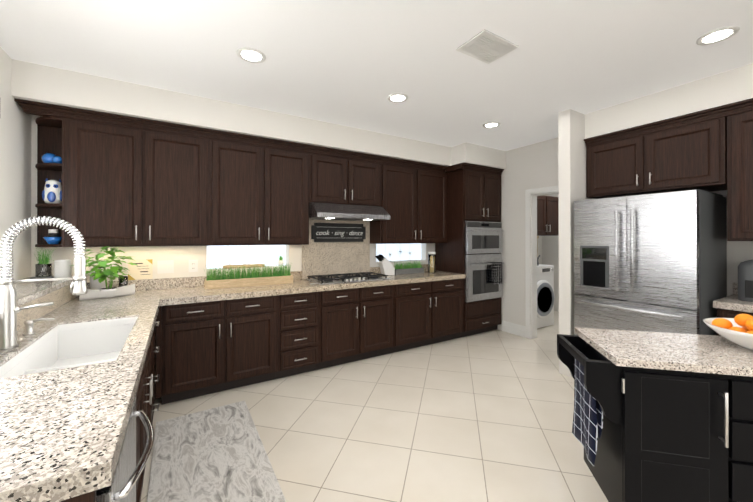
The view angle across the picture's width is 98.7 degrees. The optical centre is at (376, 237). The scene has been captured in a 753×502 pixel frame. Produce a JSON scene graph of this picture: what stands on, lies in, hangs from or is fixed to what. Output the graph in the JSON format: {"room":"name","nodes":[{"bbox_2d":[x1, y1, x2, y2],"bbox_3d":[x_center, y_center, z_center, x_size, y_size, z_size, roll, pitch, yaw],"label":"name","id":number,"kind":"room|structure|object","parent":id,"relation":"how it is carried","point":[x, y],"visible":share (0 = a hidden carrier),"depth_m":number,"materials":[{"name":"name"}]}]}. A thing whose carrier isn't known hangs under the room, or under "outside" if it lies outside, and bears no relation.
{"room":"kitchen","nodes":[
{"label":"kitchen","id":0,"kind":"room"},
{"bbox_2d":[0,47,31,279],"bbox_3d":[-0.914,0.046,-0.638,0.120,2.750,7.800,0,0,-32],"label":"wall","id":1,"kind":"structure","parent":0,"point":[15,158],"depth_m":2.44,"materials":[{"name":"white paint"}]},
{"bbox_2d":[41,153,61,243],"bbox_3d":[-2.684,-0.322,2.682,0.147,0.757,0.162,0,0,-32],"label":"decor","id":2,"kind":"object","parent":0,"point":[52,192],"visible":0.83,"depth_m":2.66,"materials":[{"name":"blue ceramic"}]},
{"bbox_2d":[31,115,541,383],"bbox_3d":[0.177,0.059,4.725,7.750,2.750,0.200,0,0,-32],"label":"wall","id":3,"kind":"structure","parent":0,"point":[181,256],"depth_m":3.17,"materials":[{"name":"white paint"}]},
{"bbox_2d":[107,262,115,268],"bbox_3d":[-2.449,0.285,2.971,0.080,0.110,0.038,0,0,-32],"label":"switch plate","id":4,"kind":"object","parent":3,"relation":"attached to","point":[110,262],"depth_m":2.98,"materials":[{"name":"white plastic"}]},
{"bbox_2d":[58,110,209,246],"bbox_3d":[-2.159,-0.465,2.997,1.060,1.089,0.301,0,0,-32],"label":"upper cabinet","id":5,"kind":"object","parent":3,"relation":"attached to","point":[127,181],"depth_m":2.84,"materials":[{"name":"brown wood"}]},
{"bbox_2d":[128,259,152,279],"bbox_3d":[-2.265,0.309,3.101,0.190,0.191,0.029,0,0,-32],"label":"sign","id":6,"kind":"object","parent":3,"relation":"attached to","point":[143,269],"visible":0.92,"depth_m":3.10,"materials":[{"name":"beige paper"}]},
{"bbox_2d":[157,260,173,273],"bbox_3d":[-2.093,0.293,3.207,0.135,0.125,0.009,0,0,-32],"label":"switch plate","id":7,"kind":"object","parent":3,"relation":"attached to","point":[165,266],"depth_m":3.20,"materials":[{"name":"white plastic"}]},
{"bbox_2d":[189,260,197,271],"bbox_3d":[-1.889,0.293,3.332,0.084,0.125,0.007,0,0,-32],"label":"switch plate","id":8,"kind":"object","parent":3,"relation":"attached to","point":[193,264],"depth_m":3.33,"materials":[{"name":"white plastic"}]},
{"bbox_2d":[223,263,264,268],"bbox_3d":[-1.495,0.316,3.646,0.430,0.051,0.080,0,0,-32],"label":"decor","id":9,"kind":"object","parent":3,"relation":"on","point":[260,265],"depth_m":3.61,"materials":[{"name":"white ceramic"}]},
{"bbox_2d":[207,245,285,268],"bbox_3d":[-1.492,0.189,3.753,0.870,0.316,0.080,0,0,-32],"label":"window","id":10,"kind":"structure","parent":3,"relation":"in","point":[221,256],"depth_m":3.70,"materials":[{"name":"white glass"}]},
{"bbox_2d":[210,134,309,245],"bbox_3d":[-1.272,-0.463,3.541,1.020,1.089,0.301,0,0,-32],"label":"upper cabinet","id":11,"kind":"object","parent":3,"relation":"attached to","point":[260,191],"depth_m":3.38,"materials":[{"name":"brown wood"}]},
{"bbox_2d":[278,255,283,266],"bbox_3d":[-1.150,0.279,3.857,0.059,0.131,0.080,0,0,-32],"label":"decor","id":12,"kind":"object","parent":3,"relation":"on","point":[281,261],"depth_m":3.84,"materials":[{"name":"white ceramic"}]},
{"bbox_2d":[311,223,365,241],"bbox_3d":[-0.475,-0.062,4.171,0.760,0.240,0.015,0,0,-32],"label":"sign","id":13,"kind":"object","parent":3,"relation":"attached to","point":[345,228],"visible":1,"depth_m":4.15,"materials":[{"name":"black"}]},
{"bbox_2d":[310,146,381,205],"bbox_3d":[-0.429,-0.702,4.059,0.960,0.609,0.301,0,0,-32],"label":"upper cabinet","id":14,"kind":"object","parent":3,"relation":"attached to","point":[336,177],"depth_m":3.91,"materials":[{"name":"brown wood"}]},
{"bbox_2d":[309,202,390,220],"bbox_3d":[-0.369,-0.307,3.961,0.950,0.177,0.528,0,0,-32],"label":"range hood","id":15,"kind":"object","parent":3,"relation":"attached to","point":[327,211],"visible":0.98,"depth_m":3.77,"materials":[{"name":"silver metal"}]},
{"bbox_2d":[376,243,420,261],"bbox_3d":[0.302,0.192,4.854,0.900,0.316,0.080,0,0,-32],"label":"window","id":16,"kind":"structure","parent":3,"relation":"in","point":[415,248],"depth_m":4.83,"materials":[{"name":"white glass"}]},
{"bbox_2d":[369,158,446,243],"bbox_3d":[0.486,-0.461,4.620,1.187,1.089,0.301,0,0,-32],"label":"upper cabinet","id":17,"kind":"object","parent":3,"relation":"attached to","point":[414,196],"depth_m":4.46,"materials":[{"name":"brown wood"}]},
{"bbox_2d":[140,311,607,501],"bbox_3d":[2.217,1.476,1.398,7.750,0.100,8.000,0,0,-32],"label":"floor","id":18,"kind":"structure","parent":0,"point":[484,417],"depth_m":2.47,"materials":[{"name":"tile"}]},
{"bbox_2d":[60,354,151,501],"bbox_3d":[-1.506,1.107,1.621,0.557,0.641,0.985,0,0,-32],"label":"base cabinet","id":19,"kind":"object","parent":18,"relation":"on","point":[144,390],"depth_m":1.70,"materials":[{"name":"brown wood"}]},
{"bbox_2d":[96,396,153,501],"bbox_3d":[-1.012,0.991,0.965,0.572,0.849,0.594,0,0,-32],"label":"dishwasher","id":20,"kind":"object","parent":19,"relation":"in","point":[122,487],"visible":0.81,"depth_m":1.05,"materials":[{"name":"grey metal"}]},
{"bbox_2d":[147,322,155,422],"bbox_3d":[-1.916,0.997,2.288,0.555,0.864,0.580,0,0,-32],"label":"base cabinet","id":21,"kind":"object","parent":18,"relation":"on","point":[151,350],"depth_m":2.45,"materials":[{"name":"brown wood"}]},
{"bbox_2d":[0,278,163,501],"bbox_3d":[-1.569,0.532,1.428,0.923,0.412,2.250,0,0,-32],"label":"countertop","id":22,"kind":"structure","parent":21,"relation":"on","point":[70,374],"depth_m":1.10,"materials":[{"name":"stone"}]},
{"bbox_2d":[22,318,54,335],"bbox_3d":[-1.784,0.466,1.707,0.120,0.079,0.047,0,0,-32],"label":"soap dispenser","id":23,"kind":"object","parent":22,"relation":"on","point":[29,330],"visible":1,"depth_m":1.68,"materials":[{"name":"silver metal"}]},
{"bbox_2d":[0,216,87,355],"bbox_3d":[-1.573,0.202,1.527,0.315,0.607,0.252,0,0,-32],"label":"faucet","id":24,"kind":"object","parent":22,"relation":"on","point":[10,309],"visible":1,"depth_m":1.47,"materials":[{"name":"silver metal"}]},
{"bbox_2d":[147,401,285,501],"bbox_3d":[-0.735,1.420,1.533,0.640,0.010,2.620,0,0,-32],"label":"rug","id":25,"kind":"object","parent":18,"relation":"on","point":[217,454],"visible":0.91,"depth_m":2.04,"materials":[{"name":"fabric"}]},
{"bbox_2d":[156,295,279,410],"bbox_3d":[-1.552,0.999,3.183,1.001,0.864,0.611,0,0,-32],"label":"base cabinet","id":26,"kind":"object","parent":18,"relation":"on","point":[205,348],"depth_m":2.90,"materials":[{"name":"brown wood"}]},
{"bbox_2d":[14,220,465,305],"bbox_3d":[-0.827,0.174,3.614,4.474,0.785,0.638,0,0,-32],"label":"countertop","id":27,"kind":"structure","parent":26,"relation":"on","point":[318,258],"depth_m":3.93,"materials":[{"name":"stone"}]},
{"bbox_2d":[30,248,53,278],"bbox_3d":[-2.646,0.203,2.563,0.164,0.250,0.187,0,0,-32],"label":"potted plant","id":28,"kind":"object","parent":27,"relation":"on","point":[43,266],"visible":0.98,"depth_m":2.54,"materials":[{"name":"green plant"}]},
{"bbox_2d":[54,259,70,277],"bbox_3d":[-2.515,0.253,2.591,0.100,0.150,0.100,0,0,-32],"label":"smart speaker","id":29,"kind":"object","parent":27,"relation":"on","point":[62,268],"visible":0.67,"depth_m":2.55},
{"bbox_2d":[90,263,106,289],"bbox_3d":[-2.470,0.349,2.871,0.140,0.320,0.140,0,0,-32],"label":"paper towel","id":30,"kind":"object","parent":27,"relation":"on","point":[95,285],"visible":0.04,"depth_m":2.82,"materials":[{"name":"white paper"}]},
{"bbox_2d":[70,246,137,300],"bbox_3d":[-2.287,0.290,2.731,0.437,0.436,0.417,0,0,-32],"label":"potted plant","id":31,"kind":"object","parent":27,"relation":"on","point":[102,276],"visible":0.98,"depth_m":2.71,"materials":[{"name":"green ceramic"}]},
{"bbox_2d":[118,276,127,286],"bbox_3d":[-2.293,0.431,2.926,0.072,0.155,0.072,0,0,-32],"label":"drink glass","id":32,"kind":"object","parent":27,"relation":"on","point":[123,282],"visible":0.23,"depth_m":2.90,"materials":[{"name":"clear glass"}]},
{"bbox_2d":[204,263,292,289],"bbox_3d":[-1.340,0.395,3.441,0.894,0.230,0.162,0,0,-32],"label":"grass planter","id":33,"kind":"object","parent":27,"relation":"on","point":[213,280],"visible":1,"depth_m":3.38,"materials":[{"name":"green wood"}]},
{"bbox_2d":[306,272,389,284],"bbox_3d":[-0.345,0.486,3.920,0.900,0.050,0.485,0,0,-32],"label":"cooktop","id":34,"kind":"object","parent":27,"relation":"in","point":[339,278],"visible":1,"depth_m":3.83,"materials":[{"name":"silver metal"}]},
{"bbox_2d":[375,254,394,274],"bbox_3d":[0.110,0.370,4.378,0.266,0.285,0.100,0,0,-32],"label":"knife block","id":35,"kind":"object","parent":27,"relation":"on","point":[386,266],"visible":1,"depth_m":4.34,"materials":[{"name":"white plastic"}]},
{"bbox_2d":[394,260,423,274],"bbox_3d":[0.452,0.423,4.607,0.497,0.180,0.156,0,0,-32],"label":"grass planter","id":36,"kind":"object","parent":27,"relation":"on","point":[409,268],"visible":1,"depth_m":4.56,"materials":[{"name":"green plant"}]},
{"bbox_2d":[428,252,435,272],"bbox_3d":[0.801,0.362,4.673,0.108,0.302,0.108,0,0,-32],"label":"pasta jar","id":37,"kind":"object","parent":27,"relation":"on","point":[431,260],"visible":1,"depth_m":4.66,"materials":[{"name":"clear glass"}]},
{"bbox_2d":[280,292,319,377],"bbox_3d":[-0.941,1.000,3.558,0.434,0.864,0.611,0,0,-32],"label":"base cabinet","id":38,"kind":"object","parent":18,"relation":"on","point":[300,312],"depth_m":3.31,"materials":[{"name":"brown wood"}]},
{"bbox_2d":[320,285,395,368],"bbox_3d":[-0.350,1.001,3.921,0.954,0.864,0.611,0,0,-32],"label":"base cabinet","id":39,"kind":"object","parent":18,"relation":"on","point":[356,324],"depth_m":3.66,"materials":[{"name":"brown wood"}]},
{"bbox_2d":[396,278,462,351],"bbox_3d":[0.565,1.002,4.483,1.193,0.864,0.611,0,0,-32],"label":"base cabinet","id":40,"kind":"object","parent":18,"relation":"on","point":[431,312],"depth_m":4.20,"materials":[{"name":"brown wood"}]},
{"bbox_2d":[435,162,503,337],"bbox_3d":[1.414,0.196,4.986,0.879,2.478,0.646,0,0,-32],"label":"tall cabinet","id":41,"kind":"object","parent":18,"relation":"on","point":[473,192],"visible":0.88,"depth_m":4.72,"materials":[{"name":"brown wood"}]},
{"bbox_2d":[465,221,503,301],"bbox_3d":[1.482,0.342,4.926,0.762,1.145,0.601,0,0,-32],"label":"wall oven","id":42,"kind":"object","parent":41,"relation":"in","point":[483,278],"visible":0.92,"depth_m":4.70,"materials":[{"name":"silver metal"}]},
{"bbox_2d":[537,264,554,327],"bbox_3d":[2.420,0.941,5.427,0.690,0.970,0.846,0,0,-32],"label":"washer","id":43,"kind":"object","parent":18,"relation":"on","point":[545,296],"visible":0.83,"depth_m":5.12,"materials":[{"name":"white plastic"}]},
{"bbox_2d":[574,189,726,334],"bbox_3d":[2.554,0.513,3.085,0.872,1.795,0.920,0,0,-32],"label":"fridge","id":44,"kind":"object","parent":18,"relation":"on","point":[655,262],"visible":0.75,"depth_m":2.79,"materials":[{"name":"grey metal"}]},
{"bbox_2d":[557,327,752,501],"bbox_3d":[1.632,0.967,1.438,1.378,0.919,0.510,0,0,13],"label":"island cart","id":45,"kind":"object","parent":18,"relation":"on","point":[677,409],"visible":0.98,"depth_m":1.33,"materials":[{"name":"stone"}]},
{"bbox_2d":[572,354,602,465],"bbox_3d":[1.045,0.829,1.609,0.043,0.456,0.277,0,0,14],"label":"towel","id":46,"kind":"object","parent":45,"relation":"hanging from","point":[587,426],"visible":0.6,"depth_m":1.58,"materials":[{"name":"blue fabric"}]},
{"bbox_2d":[703,314,752,349],"bbox_3d":[1.752,0.430,1.467,0.380,0.150,0.380,0,0,-32],"label":"fruit bowl","id":47,"kind":"object","parent":45,"relation":"on","point":[738,329],"visible":1,"depth_m":1.49,"materials":[{"name":"white ceramic"}]},
{"bbox_2d":[713,307,752,335],"bbox_3d":[3.098,0.993,2.540,0.571,0.870,0.486,0,0,-32],"label":"base cabinet","id":48,"kind":"object","parent":18,"relation":"on","point":[720,314],"depth_m":2.55,"materials":[{"name":"brown wood"}]},
{"bbox_2d":[713,295,752,314],"bbox_3d":[3.625,0.534,1.657,0.598,0.055,2.564,0,0,-32],"label":"countertop","id":49,"kind":"structure","parent":48,"relation":"on","point":[729,303],"depth_m":2.53,"materials":[{"name":"beige stone"}]},
{"bbox_2d":[738,260,752,301],"bbox_3d":[3.086,0.343,2.556,0.360,0.330,0.290,0,0,-32],"label":"air fryer","id":50,"kind":"object","parent":49,"relation":"on","point":[745,280],"visible":1,"depth_m":2.57,"materials":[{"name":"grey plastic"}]},
{"bbox_2d":[0,0,752,150],"bbox_3d":[2.217,-1.374,1.405,7.750,0.100,8.000,0,0,-32],"label":"ceiling","id":51,"kind":"structure","parent":0,"point":[353,63],"depth_m":2.32,"materials":[{"name":"white paint"}]},
{"bbox_2d":[237,47,265,62],"bbox_3d":[-0.907,-1.317,2.344,0.199,0.006,0.199,0,0,-38],"label":"recessed light","id":52,"kind":"object","parent":51,"relation":"in","point":[250,55],"depth_m":2.34,"materials":[{"name":"white"}]},
{"bbox_2d":[387,93,407,102],"bbox_3d":[0.201,-1.315,3.054,0.199,0.006,0.199,0,0,34],"label":"recessed light","id":53,"kind":"object","parent":51,"relation":"in","point":[397,97],"depth_m":3.04,"materials":[{"name":"white"}]},
{"bbox_2d":[456,30,517,63],"bbox_3d":[0.768,-1.315,2.246,0.340,0.010,0.250,0,0,-32],"label":"ceiling vent","id":54,"kind":"object","parent":51,"relation":"in","point":[486,46],"visible":1,"depth_m":2.23,"materials":[{"name":"grey plastic"}]},
{"bbox_2d":[483,122,500,127],"bbox_3d":[1.345,-1.313,3.779,0.199,0.006,0.199,0,0,-38],"label":"recessed light","id":55,"kind":"object","parent":51,"relation":"in","point":[490,124],"depth_m":3.76,"materials":[{"name":"white"}]},
{"bbox_2d":[696,26,739,44],"bbox_3d":[2.231,-1.317,2.117,0.199,0.006,0.199,0,0,34],"label":"recessed light","id":56,"kind":"object","parent":51,"relation":"in","point":[718,35],"depth_m":2.11,"materials":[{"name":"white"}]},
{"bbox_2d":[11,59,752,172],"bbox_3d":[1.348,-1.190,0.871,5.310,0.270,7.600,0,0,-32],"label":"soffit","id":57,"kind":"structure","parent":0,"point":[45,84],"depth_m":2.98,"materials":[{"name":"white paint"}]},
{"bbox_2d":[542,194,558,310],"bbox_3d":[4.144,0.061,5.400,0.120,2.750,2.800,0,0,-32],"label":"wall","id":58,"kind":"structure","parent":0,"point":[550,250],"depth_m":6.33,"materials":[{"name":"white paint"}]},
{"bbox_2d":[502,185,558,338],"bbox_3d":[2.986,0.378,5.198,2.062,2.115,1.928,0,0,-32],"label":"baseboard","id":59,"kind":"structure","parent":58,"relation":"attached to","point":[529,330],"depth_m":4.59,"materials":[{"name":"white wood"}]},
{"bbox_2d":[537,195,558,234],"bbox_3d":[2.721,-0.373,5.775,0.895,0.680,0.671,0,0,-32],"label":"upper cabinet","id":60,"kind":"object","parent":58,"relation":"attached to","point":[547,215],"depth_m":5.50,"materials":[{"name":"brown wood"}]},
{"bbox_2d":[554,109,593,376],"bbox_3d":[2.301,0.056,3.577,0.810,2.750,0.120,0,0,-32],"label":"wall","id":61,"kind":"structure","parent":0,"point":[560,160],"depth_m":3.37,"materials":[{"name":"white paint"}]},
{"bbox_2d":[498,139,752,329],"bbox_3d":[3.714,0.053,2.202,0.120,2.750,7.800,0,0,-32],"label":"wall","id":62,"kind":"structure","parent":0,"point":[531,166],"depth_m":4.72,"materials":[{"name":"white paint"}]},
{"bbox_2d":[585,110,727,198],"bbox_3d":[2.736,-0.719,3.162,0.541,0.579,1.034,0,0,-32],"label":"upper cabinet","id":63,"kind":"object","parent":62,"relation":"attached to","point":[710,150],"depth_m":2.92,"materials":[{"name":"brown wood"}]},
{"bbox_2d":[733,283,737,294],"bbox_3d":[3.870,0.455,1.808,0.022,0.104,2.564,0,0,-32],"label":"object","id":64,"kind":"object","parent":62,"relation":"attached to","point":[735,285],"depth_m":2.88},
{"bbox_2d":[724,102,752,240],"bbox_3d":[3.273,-0.492,2.286,0.541,1.039,1.000,0,0,-32],"label":"upper cabinet","id":65,"kind":"object","parent":62,"relation":"attached to","point":[739,189],"depth_m":2.51,"materials":[{"name":"brown wood"}]}
]}

